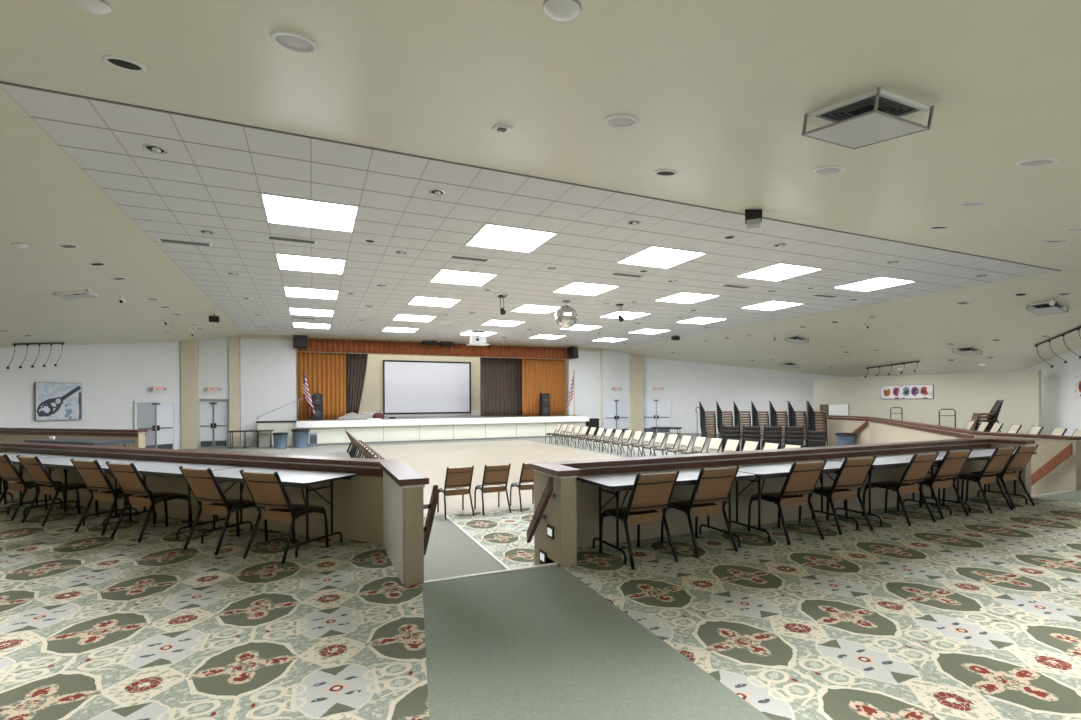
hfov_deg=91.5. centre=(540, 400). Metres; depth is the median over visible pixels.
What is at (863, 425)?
handrail
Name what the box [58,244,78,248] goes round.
recessed light
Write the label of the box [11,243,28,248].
dome
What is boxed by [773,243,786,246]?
recessed light
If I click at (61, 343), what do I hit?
track light
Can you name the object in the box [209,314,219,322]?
speaker box
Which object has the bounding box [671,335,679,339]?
speaker box
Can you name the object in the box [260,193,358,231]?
recessed light
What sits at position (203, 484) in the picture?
dining chair
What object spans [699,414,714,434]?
chair
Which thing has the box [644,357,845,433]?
wall
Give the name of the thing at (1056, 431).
dining chair
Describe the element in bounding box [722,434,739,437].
chair
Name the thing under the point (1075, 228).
recessed light
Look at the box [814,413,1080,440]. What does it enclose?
trim
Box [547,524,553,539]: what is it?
step light
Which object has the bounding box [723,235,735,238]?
recessed light
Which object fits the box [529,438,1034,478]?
trim
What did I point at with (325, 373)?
stage curtain
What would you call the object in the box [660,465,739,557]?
dining chair
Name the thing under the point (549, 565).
trim
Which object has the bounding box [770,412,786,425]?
chair
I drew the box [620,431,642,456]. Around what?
dining chair
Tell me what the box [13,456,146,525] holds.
folding table
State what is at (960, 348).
grille
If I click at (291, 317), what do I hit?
ceiling vent
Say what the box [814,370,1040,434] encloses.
wall partition
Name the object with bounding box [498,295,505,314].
pendant spotlight
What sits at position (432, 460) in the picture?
floor
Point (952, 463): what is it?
dining chair
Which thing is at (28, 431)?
trim
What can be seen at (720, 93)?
ceiling
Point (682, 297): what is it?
recessed light
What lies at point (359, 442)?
dining chair
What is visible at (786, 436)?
chair
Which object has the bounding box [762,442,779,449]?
dining chair
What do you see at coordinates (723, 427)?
chair
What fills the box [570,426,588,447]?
dining chair
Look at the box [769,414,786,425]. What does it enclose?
chair
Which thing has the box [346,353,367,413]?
stage curtain
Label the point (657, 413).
door
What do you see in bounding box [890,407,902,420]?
cart
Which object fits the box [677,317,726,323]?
recessed light
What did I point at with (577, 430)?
dining chair
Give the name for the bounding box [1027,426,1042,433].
dining chair
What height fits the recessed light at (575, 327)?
0.026 m
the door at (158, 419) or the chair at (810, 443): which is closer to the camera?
the chair at (810, 443)
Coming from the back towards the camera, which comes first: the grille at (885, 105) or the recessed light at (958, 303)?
the recessed light at (958, 303)
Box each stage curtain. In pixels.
[297,352,345,419]
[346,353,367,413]
[480,357,521,415]
[522,359,564,415]
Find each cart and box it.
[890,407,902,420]
[939,409,955,427]
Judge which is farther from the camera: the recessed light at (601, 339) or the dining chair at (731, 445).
the recessed light at (601, 339)
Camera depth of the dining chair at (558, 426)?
25.86 m
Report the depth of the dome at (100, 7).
3.56 m
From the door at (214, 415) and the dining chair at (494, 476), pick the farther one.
the door at (214, 415)
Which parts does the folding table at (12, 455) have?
leg frame, leg frame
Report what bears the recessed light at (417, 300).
in the ceiling at (212, 176)
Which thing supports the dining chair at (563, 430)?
on the floor at (432, 460)
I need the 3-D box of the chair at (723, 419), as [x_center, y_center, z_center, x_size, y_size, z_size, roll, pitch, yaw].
[7.973,0.799,22.774,0.704,0.914,0.549,0,0,20]
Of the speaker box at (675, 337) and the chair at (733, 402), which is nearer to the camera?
the chair at (733, 402)
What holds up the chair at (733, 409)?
on the chair at (734, 412)
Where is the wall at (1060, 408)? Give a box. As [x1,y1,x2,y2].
[1020,348,1080,435]
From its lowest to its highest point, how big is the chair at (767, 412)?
0.914 m
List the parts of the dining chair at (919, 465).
leg, seat frame, leg, seat, leg, frame, backrest, leg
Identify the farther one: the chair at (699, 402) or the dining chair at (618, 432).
the chair at (699, 402)
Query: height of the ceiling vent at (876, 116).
0.303 m
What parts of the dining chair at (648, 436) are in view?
seat, backrest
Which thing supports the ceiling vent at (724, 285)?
in the ceiling at (212, 176)
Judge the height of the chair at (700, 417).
0.914 m
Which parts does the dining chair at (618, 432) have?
backrest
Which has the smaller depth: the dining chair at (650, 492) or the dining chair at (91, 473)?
the dining chair at (650, 492)
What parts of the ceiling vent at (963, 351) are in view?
deflector plate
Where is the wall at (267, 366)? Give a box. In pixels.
[199,335,628,446]
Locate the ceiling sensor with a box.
[492,123,511,132]
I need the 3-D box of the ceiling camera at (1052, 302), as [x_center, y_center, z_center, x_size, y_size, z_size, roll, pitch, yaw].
[14.491,-2.792,14.881,0.157,0.212,0.190,0,0,9]
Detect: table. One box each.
[0,452,67,513]
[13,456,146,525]
[24,438,133,446]
[101,461,239,539]
[201,467,355,557]
[228,430,273,448]
[576,467,754,564]
[651,427,681,438]
[714,459,858,542]
[823,453,951,525]
[912,448,1036,512]
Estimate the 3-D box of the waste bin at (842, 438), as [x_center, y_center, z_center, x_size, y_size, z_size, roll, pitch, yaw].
[11.867,1.617,20.451,0.737,0.734,0.713,0,0,-23]
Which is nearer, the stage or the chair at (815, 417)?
the chair at (815, 417)
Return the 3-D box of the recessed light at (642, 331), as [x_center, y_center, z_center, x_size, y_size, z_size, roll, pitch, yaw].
[5.046,-3.225,24.416,1.435,0.026,1.417,0,0,-23]
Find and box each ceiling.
[0,0,1080,376]
[0,84,1055,348]
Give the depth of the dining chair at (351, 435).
17.91 m
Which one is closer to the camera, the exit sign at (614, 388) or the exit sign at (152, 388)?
the exit sign at (152, 388)
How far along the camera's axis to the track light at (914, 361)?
24.98 m
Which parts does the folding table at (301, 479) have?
leg frame, leg frame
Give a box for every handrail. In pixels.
[424,485,437,554]
[527,477,555,542]
[851,421,866,433]
[1031,443,1072,485]
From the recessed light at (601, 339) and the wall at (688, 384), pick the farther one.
the wall at (688, 384)
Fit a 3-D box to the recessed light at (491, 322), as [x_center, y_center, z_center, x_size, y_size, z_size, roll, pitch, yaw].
[-1.539,-3.189,21.562,1.435,0.026,1.417,0,0,-23]
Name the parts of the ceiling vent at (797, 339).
deflector plate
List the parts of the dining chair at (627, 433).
backrest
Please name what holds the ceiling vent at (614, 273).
in the ceiling at (212, 176)
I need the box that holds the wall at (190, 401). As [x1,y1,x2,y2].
[181,335,240,448]
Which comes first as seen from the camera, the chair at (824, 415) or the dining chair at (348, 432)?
the dining chair at (348, 432)
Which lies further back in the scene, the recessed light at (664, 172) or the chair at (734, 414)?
the chair at (734, 414)
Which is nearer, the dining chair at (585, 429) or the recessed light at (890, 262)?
the recessed light at (890, 262)
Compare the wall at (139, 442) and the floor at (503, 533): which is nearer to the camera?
the floor at (503, 533)
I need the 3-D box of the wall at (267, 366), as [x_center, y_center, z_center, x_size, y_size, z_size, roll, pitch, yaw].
[-5.094,-0.707,28.850,23.400,5.570,0.510,0,0,-23]
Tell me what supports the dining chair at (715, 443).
on the floor at (432, 460)
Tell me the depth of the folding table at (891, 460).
6.97 m
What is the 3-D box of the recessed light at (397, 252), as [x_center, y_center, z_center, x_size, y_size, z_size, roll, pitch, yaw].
[-2.987,-3.169,11.279,0.260,0.030,0.260,0,0,-23]
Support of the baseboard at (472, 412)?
attached to the wall at (372, 395)
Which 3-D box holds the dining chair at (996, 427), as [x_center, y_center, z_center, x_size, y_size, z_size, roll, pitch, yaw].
[12.376,1.061,14.666,0.704,0.914,0.549,0,0,22]
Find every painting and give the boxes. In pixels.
[35,382,81,420]
[881,384,933,398]
[1075,375,1080,398]
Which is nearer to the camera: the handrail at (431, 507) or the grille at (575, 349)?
the handrail at (431, 507)
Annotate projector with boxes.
[466,331,489,345]
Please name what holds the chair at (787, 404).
on the chair at (796, 417)
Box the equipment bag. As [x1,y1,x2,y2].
[372,411,384,418]
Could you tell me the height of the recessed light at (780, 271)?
0.026 m
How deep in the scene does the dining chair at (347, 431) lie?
20.31 m
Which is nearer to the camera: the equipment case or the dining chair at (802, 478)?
the dining chair at (802, 478)
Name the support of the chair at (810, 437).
on the chair at (810, 443)
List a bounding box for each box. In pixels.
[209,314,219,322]
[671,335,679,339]
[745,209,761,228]
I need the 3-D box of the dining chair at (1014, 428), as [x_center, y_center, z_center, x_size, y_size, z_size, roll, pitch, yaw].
[12.058,1.063,13.765,0.704,0.914,0.549,0,0,22]
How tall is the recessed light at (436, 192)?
0.030 m
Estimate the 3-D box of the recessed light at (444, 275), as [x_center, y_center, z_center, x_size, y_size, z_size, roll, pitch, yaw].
[-2.015,-3.186,13.634,1.435,0.026,1.417,0,0,-23]
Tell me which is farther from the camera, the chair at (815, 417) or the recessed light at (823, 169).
the chair at (815, 417)
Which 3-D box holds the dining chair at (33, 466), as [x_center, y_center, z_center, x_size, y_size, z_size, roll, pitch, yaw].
[-6.536,1.165,7.134,0.549,0.914,0.704,0,0,25]
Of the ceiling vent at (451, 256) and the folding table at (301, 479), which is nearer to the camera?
the folding table at (301, 479)
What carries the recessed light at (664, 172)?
in the ceiling at (720, 93)
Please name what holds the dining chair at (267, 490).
on the floor at (958, 616)
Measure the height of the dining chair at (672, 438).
0.914 m
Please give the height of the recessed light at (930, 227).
0.069 m
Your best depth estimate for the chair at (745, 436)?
15.70 m
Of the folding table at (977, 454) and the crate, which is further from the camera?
the crate
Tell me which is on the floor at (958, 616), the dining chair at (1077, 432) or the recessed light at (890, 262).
the dining chair at (1077, 432)
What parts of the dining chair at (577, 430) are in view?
backrest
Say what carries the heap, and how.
on the stage
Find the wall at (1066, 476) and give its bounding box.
[815,418,1080,495]
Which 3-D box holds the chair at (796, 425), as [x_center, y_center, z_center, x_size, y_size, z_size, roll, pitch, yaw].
[10.612,1.001,21.731,0.704,0.914,0.549,0,0,19]
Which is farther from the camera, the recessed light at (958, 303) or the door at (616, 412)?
the door at (616, 412)
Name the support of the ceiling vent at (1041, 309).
in the ceiling at (720, 93)
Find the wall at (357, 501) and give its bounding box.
[0,464,423,584]
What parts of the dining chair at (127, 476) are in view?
leg, backrest, frame, leg, seat, leg, seat frame, leg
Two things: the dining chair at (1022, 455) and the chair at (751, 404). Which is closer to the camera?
the dining chair at (1022, 455)
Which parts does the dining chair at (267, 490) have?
leg, backrest, frame, leg, leg, seat, seat frame, leg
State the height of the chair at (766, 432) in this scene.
0.914 m
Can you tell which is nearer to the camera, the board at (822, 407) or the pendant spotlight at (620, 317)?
the pendant spotlight at (620, 317)
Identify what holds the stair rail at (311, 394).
on the stage
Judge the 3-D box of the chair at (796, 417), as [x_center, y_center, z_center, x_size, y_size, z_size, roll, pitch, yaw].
[10.598,0.677,21.735,0.704,0.914,0.549,0,0,19]
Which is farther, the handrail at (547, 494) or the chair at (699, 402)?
the chair at (699, 402)
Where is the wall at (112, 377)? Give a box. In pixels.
[0,342,180,448]
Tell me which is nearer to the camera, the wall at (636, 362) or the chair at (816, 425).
the chair at (816, 425)
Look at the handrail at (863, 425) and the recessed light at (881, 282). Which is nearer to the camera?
the recessed light at (881, 282)
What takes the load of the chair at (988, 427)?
on the chair
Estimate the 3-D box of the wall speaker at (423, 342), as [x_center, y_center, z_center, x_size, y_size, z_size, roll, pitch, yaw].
[-5.893,-3.148,27.945,0.720,0.329,0.546,0,0,-23]
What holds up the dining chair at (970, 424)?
on the floor at (958, 616)
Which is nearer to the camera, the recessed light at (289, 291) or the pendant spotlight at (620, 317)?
the recessed light at (289, 291)
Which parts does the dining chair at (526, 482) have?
leg, seat, backrest, frame, leg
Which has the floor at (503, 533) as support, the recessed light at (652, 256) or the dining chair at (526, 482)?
the dining chair at (526, 482)
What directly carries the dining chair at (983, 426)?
on the floor at (958, 616)
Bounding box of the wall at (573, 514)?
[534,444,1030,566]
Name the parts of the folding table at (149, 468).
leg frame, leg frame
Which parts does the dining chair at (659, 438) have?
seat, backrest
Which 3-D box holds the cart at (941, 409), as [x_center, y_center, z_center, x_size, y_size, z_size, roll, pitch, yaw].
[13.908,0.885,18.160,0.516,1.238,0.550,0,0,11]
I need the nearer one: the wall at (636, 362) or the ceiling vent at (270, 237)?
the ceiling vent at (270, 237)
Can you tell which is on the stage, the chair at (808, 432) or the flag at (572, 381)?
the flag at (572, 381)
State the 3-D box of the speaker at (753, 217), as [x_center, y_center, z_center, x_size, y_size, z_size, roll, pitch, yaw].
[3.545,-3.046,8.758,0.260,0.290,0.260,0,0,22]
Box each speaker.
[293,335,306,348]
[312,394,322,419]
[422,341,436,344]
[439,341,453,345]
[539,393,549,415]
[566,346,578,358]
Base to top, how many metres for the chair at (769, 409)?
0.914 m
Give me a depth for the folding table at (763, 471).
6.23 m
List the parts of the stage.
panel, panel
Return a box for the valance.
[297,338,569,358]
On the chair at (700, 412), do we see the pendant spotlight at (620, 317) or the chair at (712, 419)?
the chair at (712, 419)
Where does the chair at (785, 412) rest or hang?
on the chair at (769, 404)
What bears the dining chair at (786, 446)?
on the floor at (432, 460)
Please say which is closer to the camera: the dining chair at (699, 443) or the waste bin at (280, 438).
the dining chair at (699, 443)
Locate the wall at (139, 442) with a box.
[0,433,144,447]
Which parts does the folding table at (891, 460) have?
leg frame, leg frame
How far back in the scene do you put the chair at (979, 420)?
16.80 m
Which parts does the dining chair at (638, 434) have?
backrest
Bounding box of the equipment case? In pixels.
[586,418,599,434]
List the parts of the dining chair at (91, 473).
leg, backrest, frame, leg, seat, leg, leg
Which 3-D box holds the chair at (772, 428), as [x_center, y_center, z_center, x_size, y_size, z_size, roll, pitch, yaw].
[6.943,1.186,15.816,0.549,0.914,0.704,0,0,18]
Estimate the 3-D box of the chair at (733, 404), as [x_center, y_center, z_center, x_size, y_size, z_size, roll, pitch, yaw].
[8.621,0.580,22.516,0.704,0.914,0.549,0,0,19]
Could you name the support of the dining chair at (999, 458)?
on the floor at (958, 616)
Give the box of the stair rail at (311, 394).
[257,394,312,420]
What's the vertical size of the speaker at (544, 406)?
1.320 m
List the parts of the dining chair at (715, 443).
frame, backrest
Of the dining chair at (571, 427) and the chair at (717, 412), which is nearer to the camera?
the chair at (717, 412)
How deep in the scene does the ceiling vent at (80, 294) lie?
13.11 m
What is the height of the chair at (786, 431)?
0.914 m
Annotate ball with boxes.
[555,300,577,328]
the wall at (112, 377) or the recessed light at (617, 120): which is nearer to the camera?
the recessed light at (617, 120)
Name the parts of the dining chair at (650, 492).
leg, seat frame, leg, seat, leg, frame, backrest, leg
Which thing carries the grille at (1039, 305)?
attached to the ceiling vent at (1041, 309)
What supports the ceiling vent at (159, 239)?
in the ceiling at (212, 176)
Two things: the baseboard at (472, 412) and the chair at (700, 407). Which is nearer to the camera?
the chair at (700, 407)
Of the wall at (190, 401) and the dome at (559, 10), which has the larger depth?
the wall at (190, 401)
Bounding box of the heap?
[336,412,372,419]
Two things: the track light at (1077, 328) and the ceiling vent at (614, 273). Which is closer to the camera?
the ceiling vent at (614, 273)
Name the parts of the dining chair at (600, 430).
backrest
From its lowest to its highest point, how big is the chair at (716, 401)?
0.914 m
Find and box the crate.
[310,434,316,446]
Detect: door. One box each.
[134,401,175,448]
[200,401,228,446]
[603,399,629,433]
[644,398,671,432]
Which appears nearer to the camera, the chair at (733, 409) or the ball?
the ball
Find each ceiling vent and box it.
[53,290,98,299]
[157,238,212,246]
[266,235,316,243]
[291,317,316,318]
[449,255,489,261]
[610,272,644,277]
[721,284,749,288]
[781,362,798,368]
[785,335,808,343]
[802,87,933,149]
[811,294,837,297]
[952,346,981,355]
[1026,301,1068,315]
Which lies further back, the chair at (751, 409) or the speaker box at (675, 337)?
the speaker box at (675, 337)
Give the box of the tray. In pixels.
[466,343,489,345]
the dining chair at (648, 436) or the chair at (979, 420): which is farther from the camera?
the dining chair at (648, 436)
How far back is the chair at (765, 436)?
15.51 m
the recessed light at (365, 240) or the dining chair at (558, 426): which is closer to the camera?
the recessed light at (365, 240)
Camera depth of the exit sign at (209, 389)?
24.21 m
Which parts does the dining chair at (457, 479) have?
leg, leg, seat, backrest, frame, leg, leg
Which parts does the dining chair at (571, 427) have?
backrest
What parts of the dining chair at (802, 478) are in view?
leg, seat frame, seat, leg, leg, frame, backrest, leg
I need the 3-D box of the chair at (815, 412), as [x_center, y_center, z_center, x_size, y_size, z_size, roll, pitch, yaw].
[11.247,0.457,21.478,0.704,0.914,0.549,0,0,20]
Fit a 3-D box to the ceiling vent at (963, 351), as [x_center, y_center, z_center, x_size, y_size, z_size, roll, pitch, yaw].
[16.848,-1.964,20.787,0.700,0.303,0.678,0,0,-23]
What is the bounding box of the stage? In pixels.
[256,415,588,446]
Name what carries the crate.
on the floor at (432, 460)
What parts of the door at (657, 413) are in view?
kick plate, kick plate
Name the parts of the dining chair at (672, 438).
seat, backrest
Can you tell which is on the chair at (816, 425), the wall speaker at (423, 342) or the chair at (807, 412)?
the chair at (807, 412)
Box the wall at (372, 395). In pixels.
[296,352,567,428]
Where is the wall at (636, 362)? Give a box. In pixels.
[600,349,643,432]
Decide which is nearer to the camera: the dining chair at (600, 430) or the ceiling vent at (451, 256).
the ceiling vent at (451, 256)
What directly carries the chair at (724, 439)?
on the floor at (432, 460)
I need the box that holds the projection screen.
[383,360,470,413]
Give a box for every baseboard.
[241,443,256,445]
[358,411,479,416]
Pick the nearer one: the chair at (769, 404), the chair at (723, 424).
the chair at (769, 404)
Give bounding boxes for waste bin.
[272,432,288,448]
[291,429,310,447]
[835,433,855,445]
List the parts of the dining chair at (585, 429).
backrest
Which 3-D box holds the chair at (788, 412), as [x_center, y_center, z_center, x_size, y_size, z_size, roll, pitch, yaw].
[10.607,0.893,21.733,0.704,0.914,0.549,0,0,19]
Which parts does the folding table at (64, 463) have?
leg frame, leg frame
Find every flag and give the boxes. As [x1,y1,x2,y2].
[300,364,314,420]
[566,371,575,415]
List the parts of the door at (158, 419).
kick plate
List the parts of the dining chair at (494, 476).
leg, leg, seat, frame, backrest, leg, leg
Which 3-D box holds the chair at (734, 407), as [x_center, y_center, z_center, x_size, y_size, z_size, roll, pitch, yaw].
[8.626,0.688,22.515,0.704,0.914,0.549,0,0,19]
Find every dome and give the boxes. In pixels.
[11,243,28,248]
[70,0,111,14]
[543,0,580,20]
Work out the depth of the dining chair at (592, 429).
22.71 m
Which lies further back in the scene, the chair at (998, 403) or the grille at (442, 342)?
the grille at (442, 342)
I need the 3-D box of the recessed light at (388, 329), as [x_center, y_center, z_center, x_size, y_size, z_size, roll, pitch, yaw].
[-6.240,-3.163,23.386,1.435,0.026,1.417,0,0,-23]
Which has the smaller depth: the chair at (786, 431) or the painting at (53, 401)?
the chair at (786, 431)
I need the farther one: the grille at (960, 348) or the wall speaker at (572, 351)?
the wall speaker at (572, 351)
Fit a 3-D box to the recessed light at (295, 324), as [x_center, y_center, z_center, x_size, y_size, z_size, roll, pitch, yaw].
[-9.533,-3.145,21.959,1.435,0.026,1.417,0,0,-23]
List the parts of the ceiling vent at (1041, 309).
deflector plate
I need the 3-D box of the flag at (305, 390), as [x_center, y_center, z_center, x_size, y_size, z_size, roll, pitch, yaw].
[-11.140,-0.399,25.145,0.716,2.720,0.320,0,0,-23]
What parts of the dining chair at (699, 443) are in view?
seat, backrest, frame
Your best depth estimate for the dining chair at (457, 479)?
9.31 m
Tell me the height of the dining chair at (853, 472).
0.914 m
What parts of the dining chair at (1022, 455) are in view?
leg, seat, leg, frame, backrest, leg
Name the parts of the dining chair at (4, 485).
leg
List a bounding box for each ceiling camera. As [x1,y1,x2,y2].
[118,296,125,302]
[1049,299,1057,305]
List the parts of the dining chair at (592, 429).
backrest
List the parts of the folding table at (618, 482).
leg frame, leg frame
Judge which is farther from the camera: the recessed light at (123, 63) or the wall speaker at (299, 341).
the wall speaker at (299, 341)
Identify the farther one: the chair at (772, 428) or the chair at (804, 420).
the chair at (804, 420)
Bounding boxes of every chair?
[0,454,66,520]
[0,477,22,505]
[16,455,98,525]
[70,459,155,534]
[105,461,192,542]
[179,466,267,554]
[239,469,328,563]
[347,431,364,455]
[348,432,366,456]
[349,433,367,457]
[350,434,370,457]
[351,435,371,457]
[353,436,373,457]
[354,438,376,457]
[356,439,378,457]
[359,442,384,458]
[437,465,474,518]
[474,463,510,514]
[510,461,546,511]
[545,424,561,442]
[551,425,567,443]
[557,425,574,444]
[564,426,581,445]
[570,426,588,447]
[578,427,596,447]
[585,427,604,449]
[593,428,613,451]
[599,470,679,569]
[602,429,622,452]
[611,430,632,454]
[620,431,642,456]
[631,432,653,456]
[642,433,665,456]
[654,434,678,454]
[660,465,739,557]
[666,435,692,454]
[680,436,707,453]
[696,437,722,453]
[699,402,715,421]
[699,404,715,424]
[699,409,715,429]
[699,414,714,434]
[700,407,715,426]
[700,412,715,431]
[700,417,716,436]
[700,419,716,437]
[716,401,732,421]
[716,404,732,424]
[716,407,732,426]
[716,409,732,429]
[716,414,731,434]
[717,412,732,432]
[722,425,739,451]
[722,429,739,450]
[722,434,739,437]
[722,438,739,450]
[723,439,739,451]
[733,402,750,422]
[733,404,750,424]
[733,409,749,425]
[734,407,750,425]
[734,412,749,424]
[734,414,749,427]
[741,425,760,449]
[741,430,759,450]
[742,434,759,444]
[742,440,758,450]
[743,438,759,449]
[747,460,826,544]
[751,401,768,422]
[751,404,768,425]
[751,406,768,425]
[751,409,767,425]
[751,414,768,425]
[752,412,768,424]
[761,426,781,449]
[762,430,781,447]
[762,434,781,448]
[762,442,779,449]
[763,438,781,448]
[769,401,787,422]
[769,404,787,425]
[769,406,787,425]
[769,409,786,425]
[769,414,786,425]
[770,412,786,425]
[782,426,803,445]
[782,430,803,448]
[783,434,803,448]
[784,444,801,448]
[785,439,803,447]
[787,401,806,422]
[787,404,806,425]
[787,406,807,428]
[788,409,807,429]
[788,412,805,425]
[788,414,806,427]
[798,456,875,534]
[804,430,825,447]
[806,401,826,423]
[806,404,826,425]
[806,406,826,428]
[806,409,826,430]
[806,435,825,446]
[807,412,825,430]
[807,414,827,436]
[807,417,827,439]
[807,439,825,446]
[862,452,938,525]
[897,449,971,518]
[942,446,1016,512]
[964,420,975,429]
[965,444,1038,508]
[971,407,1001,432]
[972,403,1002,431]
[972,413,999,429]
[973,400,1003,428]
[974,410,1000,429]
[977,421,989,431]
[989,423,1003,431]
[1007,424,1021,432]
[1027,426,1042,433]
[1050,427,1066,435]
[1072,429,1080,435]
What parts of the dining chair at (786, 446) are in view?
backrest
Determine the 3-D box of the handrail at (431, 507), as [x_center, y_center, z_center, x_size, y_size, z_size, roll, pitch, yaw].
[-1.052,1.111,4.806,0.130,0.764,0.580,0,0,-23]
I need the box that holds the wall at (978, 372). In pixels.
[846,372,980,377]
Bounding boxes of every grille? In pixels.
[441,341,452,344]
[573,347,578,356]
[820,95,915,120]
[958,347,976,350]
[1032,303,1062,307]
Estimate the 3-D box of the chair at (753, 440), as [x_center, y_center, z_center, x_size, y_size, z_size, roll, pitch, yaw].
[6.395,1.564,16.003,0.549,0.914,0.704,0,0,18]
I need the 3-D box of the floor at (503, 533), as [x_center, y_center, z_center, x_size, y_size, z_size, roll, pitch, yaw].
[2.844,2.030,9.183,8.100,0.006,4.100,0,0,-23]
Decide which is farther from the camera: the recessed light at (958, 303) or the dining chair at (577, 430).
the dining chair at (577, 430)
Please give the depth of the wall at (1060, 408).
19.66 m
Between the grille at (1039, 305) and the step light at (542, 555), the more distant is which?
the grille at (1039, 305)
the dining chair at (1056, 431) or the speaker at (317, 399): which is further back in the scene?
the speaker at (317, 399)
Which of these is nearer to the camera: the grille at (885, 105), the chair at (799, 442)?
the grille at (885, 105)
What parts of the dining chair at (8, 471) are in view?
leg, backrest, frame, leg, seat, seat frame, leg, leg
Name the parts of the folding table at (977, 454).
leg frame, leg frame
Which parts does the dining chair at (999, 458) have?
leg, leg, seat frame, seat, leg, frame, backrest, leg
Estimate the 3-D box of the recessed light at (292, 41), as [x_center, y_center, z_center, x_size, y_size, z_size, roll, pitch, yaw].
[-1.850,-2.696,3.958,0.328,0.074,0.324,0,0,-30]
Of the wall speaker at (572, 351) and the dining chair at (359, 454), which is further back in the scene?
the wall speaker at (572, 351)
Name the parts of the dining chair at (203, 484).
leg, backrest, frame, leg, seat, leg, seat frame, leg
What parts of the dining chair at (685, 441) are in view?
seat, backrest, frame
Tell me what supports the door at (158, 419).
in the wall at (112, 377)
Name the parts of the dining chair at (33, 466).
leg, backrest, frame, leg, seat, seat frame, leg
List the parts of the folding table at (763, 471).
leg frame, leg frame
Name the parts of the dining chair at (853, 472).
leg, seat frame, leg, seat, leg, frame, backrest, leg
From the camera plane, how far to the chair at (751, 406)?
22.06 m
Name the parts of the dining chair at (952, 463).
leg, leg, seat, frame, backrest, leg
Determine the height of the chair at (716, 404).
0.914 m
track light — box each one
[6,342,64,368]
[864,361,919,377]
[1034,326,1080,367]
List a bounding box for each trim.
[0,81,1060,270]
[0,427,147,436]
[0,441,428,487]
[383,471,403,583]
[424,562,557,582]
[444,515,509,568]
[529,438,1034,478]
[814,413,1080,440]
[1031,490,1075,497]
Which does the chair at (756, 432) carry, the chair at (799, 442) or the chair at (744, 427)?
the chair at (744, 427)
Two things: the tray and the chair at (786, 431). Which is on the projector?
the tray
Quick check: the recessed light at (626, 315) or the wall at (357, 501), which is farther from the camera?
the recessed light at (626, 315)
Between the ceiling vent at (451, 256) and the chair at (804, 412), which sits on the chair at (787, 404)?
the chair at (804, 412)
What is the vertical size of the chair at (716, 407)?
0.914 m
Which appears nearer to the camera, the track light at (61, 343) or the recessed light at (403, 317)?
the track light at (61, 343)
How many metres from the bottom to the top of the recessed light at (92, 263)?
0.069 m
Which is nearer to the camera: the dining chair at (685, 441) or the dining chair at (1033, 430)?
the dining chair at (1033, 430)
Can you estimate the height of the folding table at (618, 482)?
0.775 m
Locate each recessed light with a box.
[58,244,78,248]
[89,262,106,265]
[102,55,145,71]
[111,277,126,279]
[142,144,167,153]
[199,230,214,234]
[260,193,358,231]
[270,30,317,53]
[275,253,345,273]
[283,286,338,299]
[289,308,333,316]
[292,322,330,328]
[363,239,375,242]
[382,327,418,332]
[392,314,436,321]
[395,251,406,253]
[407,296,460,306]
[428,189,444,195]
[429,269,497,285]
[459,331,496,335]
[465,223,557,252]
[481,320,524,326]
[511,304,559,313]
[529,334,564,338]
[552,282,619,295]
[560,325,602,330]
[591,338,626,341]
[600,311,651,318]
[604,114,638,127]
[616,245,706,268]
[627,220,640,224]
[628,329,671,333]
[654,169,677,175]
[654,292,719,303]
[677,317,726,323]
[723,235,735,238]
[735,263,822,280]
[741,300,803,310]
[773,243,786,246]
[813,166,844,173]
[832,276,915,291]
[886,260,898,263]
[928,226,948,228]
[956,302,968,304]
[958,201,987,206]
[1014,293,1027,295]
[1016,157,1058,167]
[1042,240,1064,242]
[1056,292,1071,295]
[1063,227,1080,231]
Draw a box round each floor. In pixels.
[0,434,1080,719]
[177,432,805,580]
[447,507,533,568]
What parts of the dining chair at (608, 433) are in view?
backrest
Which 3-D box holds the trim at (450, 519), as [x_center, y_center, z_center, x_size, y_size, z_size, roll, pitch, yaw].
[-0.891,2.049,7.565,0.040,0.009,4.100,0,0,-23]
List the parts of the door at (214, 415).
kick plate, kick plate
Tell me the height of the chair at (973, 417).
0.914 m
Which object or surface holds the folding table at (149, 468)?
on the floor at (958, 616)
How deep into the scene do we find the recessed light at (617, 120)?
5.08 m
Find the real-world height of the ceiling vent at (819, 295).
0.019 m
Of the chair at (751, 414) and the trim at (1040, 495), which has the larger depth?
the chair at (751, 414)
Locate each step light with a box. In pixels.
[539,549,545,563]
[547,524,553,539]
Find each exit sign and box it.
[149,386,166,391]
[204,387,221,391]
[612,387,621,390]
[653,387,663,390]
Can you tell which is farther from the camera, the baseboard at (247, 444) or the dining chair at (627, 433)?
the baseboard at (247, 444)
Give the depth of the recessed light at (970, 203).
7.27 m
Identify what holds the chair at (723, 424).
on the chair
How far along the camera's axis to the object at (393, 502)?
4.98 m
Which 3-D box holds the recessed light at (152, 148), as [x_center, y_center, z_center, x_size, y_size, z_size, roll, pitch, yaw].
[-4.850,-3.158,6.625,0.260,0.030,0.260,0,0,-23]
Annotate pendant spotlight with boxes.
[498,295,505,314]
[616,304,623,321]
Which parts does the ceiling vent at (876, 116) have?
deflector plate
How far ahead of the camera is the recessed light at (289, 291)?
15.44 m
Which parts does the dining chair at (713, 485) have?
leg, seat frame, leg, seat, leg, frame, backrest, leg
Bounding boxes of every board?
[820,405,828,414]
[829,404,848,414]
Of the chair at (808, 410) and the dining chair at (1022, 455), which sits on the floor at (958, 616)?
the dining chair at (1022, 455)
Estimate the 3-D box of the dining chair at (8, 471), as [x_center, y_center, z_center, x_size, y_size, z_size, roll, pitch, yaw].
[-7.269,1.169,7.444,0.549,0.914,0.704,0,0,22]
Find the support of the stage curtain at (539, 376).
on the stage
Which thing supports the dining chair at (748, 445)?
on the floor at (432, 460)
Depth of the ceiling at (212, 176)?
10.77 m

